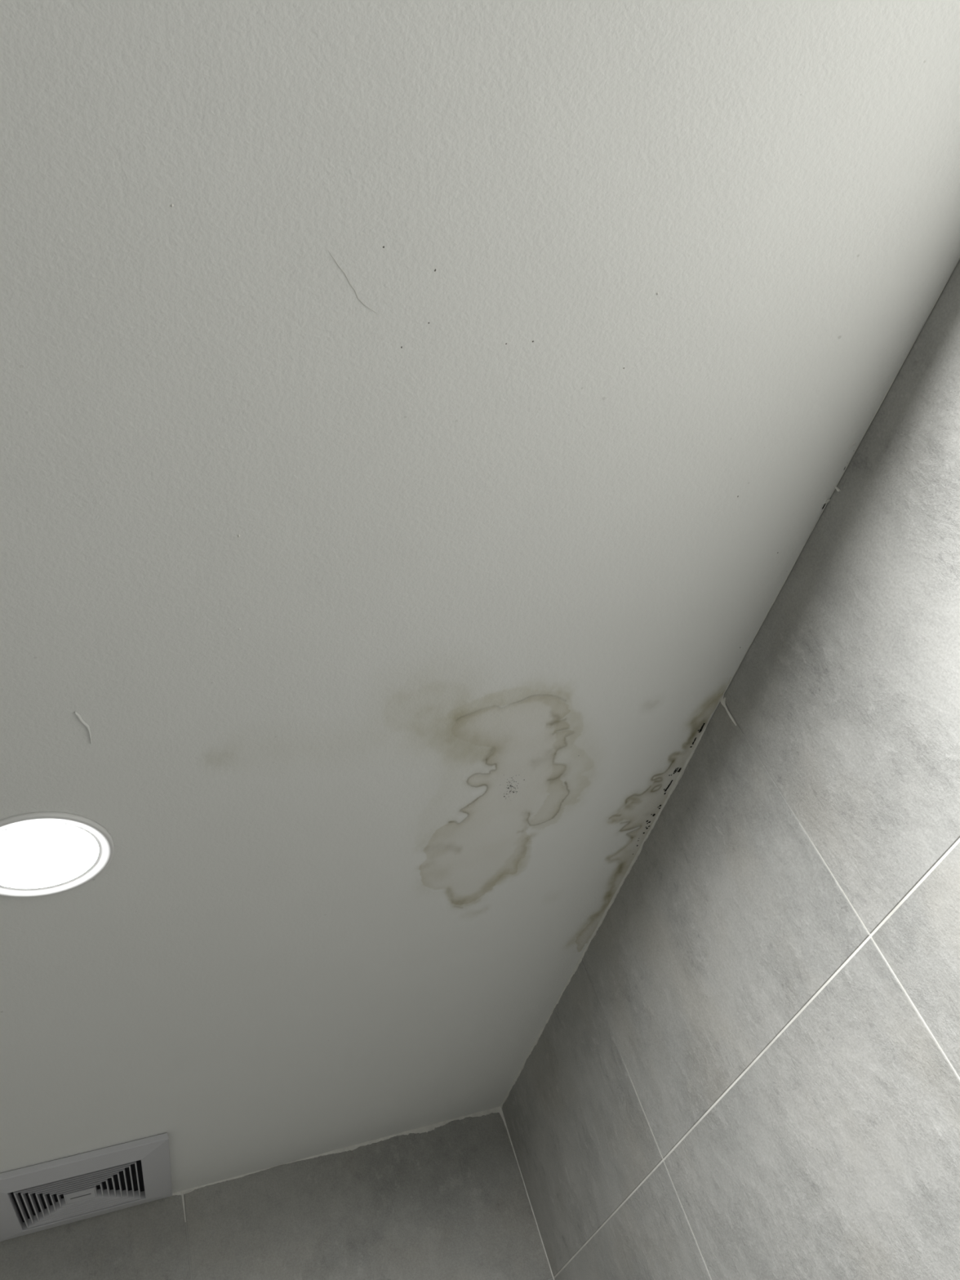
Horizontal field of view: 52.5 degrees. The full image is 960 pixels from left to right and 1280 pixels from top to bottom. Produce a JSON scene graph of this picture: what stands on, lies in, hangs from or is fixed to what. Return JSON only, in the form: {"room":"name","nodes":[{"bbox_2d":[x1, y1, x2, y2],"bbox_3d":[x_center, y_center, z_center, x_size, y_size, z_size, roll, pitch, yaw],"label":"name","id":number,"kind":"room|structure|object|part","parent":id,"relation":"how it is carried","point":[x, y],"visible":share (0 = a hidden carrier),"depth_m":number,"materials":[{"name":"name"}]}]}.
{"room":"damaged room","nodes":[
{"label":"damaged room","id":0,"kind":"room"},
{"bbox_2d":[0,1112,554,1279],"bbox_3d":[-0.544,1.878,0.828,2.001,2.400,0.120,-5,-44,-20],"label":"wall","id":1,"kind":"structure","parent":0,"point":[450,1201],"depth_m":1.71,"materials":[{"name":"grey tile"}]},
{"bbox_2d":[172,1106,499,1222],"bbox_3d":[-0.885,1.012,1.546,2.000,0.051,0.004,-5,-44,-20],"label":"trim","id":2,"kind":"structure","parent":1,"relation":"attached to","point":[427,1128],"depth_m":1.82,"materials":[{"name":"white paint"}]},
{"bbox_2d":[498,1106,554,1279],"bbox_3d":[0.398,1.756,1.134,0.008,2.400,0.005,-5,-44,-20],"label":"trim","id":3,"kind":"structure","parent":1,"relation":"attached to","point":[500,1111],"depth_m":1.83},
{"bbox_2d":[0,0,959,1193],"bbox_3d":[-0.620,-0.111,0.586,2.240,0.122,3.240,-5,-44,-20],"label":"ceiling","id":4,"kind":"structure","parent":0,"point":[420,420],"depth_m":0.75,"materials":[{"name":"paint"}]},
{"bbox_2d":[0,811,114,897],"bbox_3d":[-0.421,0.206,0.927,0.135,0.005,0.135,-5,-44,-20],"label":"recessed light","id":5,"kind":"object","parent":4,"relation":"in","point":[46,853],"visible":1,"depth_m":0.93,"materials":[{"name":"white plastic"}]},
{"bbox_2d":[0,822,98,888],"bbox_3d":[-0.421,0.206,0.927,0.108,0.001,0.108,-5,-44,-20],"label":"diffuser","id":6,"kind":"object","parent":5,"relation":"attached to","point":[33,855],"depth_m":0.93,"materials":[{"name":"white plastic"}]},
{"bbox_2d":[0,1133,172,1241],"bbox_3d":[-0.631,0.870,1.537,0.272,0.017,0.272,-5,-44,-20],"label":"exhaust fan","id":7,"kind":"object","parent":4,"relation":"attached to","point":[37,1197],"visible":1,"depth_m":1.52,"materials":[{"name":"white plastic"}]},
{"bbox_3d":[-0.629,0.875,1.533,0.042,0.004,0.042,-5,-44,-20],"label":"plate","id":8,"kind":"part","parent":7,"relation":"part of","materials":[{"name":"white plastic"}]},
{"bbox_2d":[502,259,959,1279],"bbox_3d":[0.748,0.689,0.142,0.120,2.400,3.001,-5,-44,-20],"label":"wall","id":9,"kind":"structure","parent":0,"point":[749,1068],"depth_m":0.99,"materials":[{"name":"tile"}]},
{"bbox_2d":[499,257,959,1108],"bbox_3d":[0.333,-0.133,0.883,0.010,0.039,3.000,-5,-44,-20],"label":"trim","id":10,"kind":"structure","parent":9,"relation":"attached to","point":[722,700],"depth_m":1.22,"materials":[{"name":"paint"}]}
]}

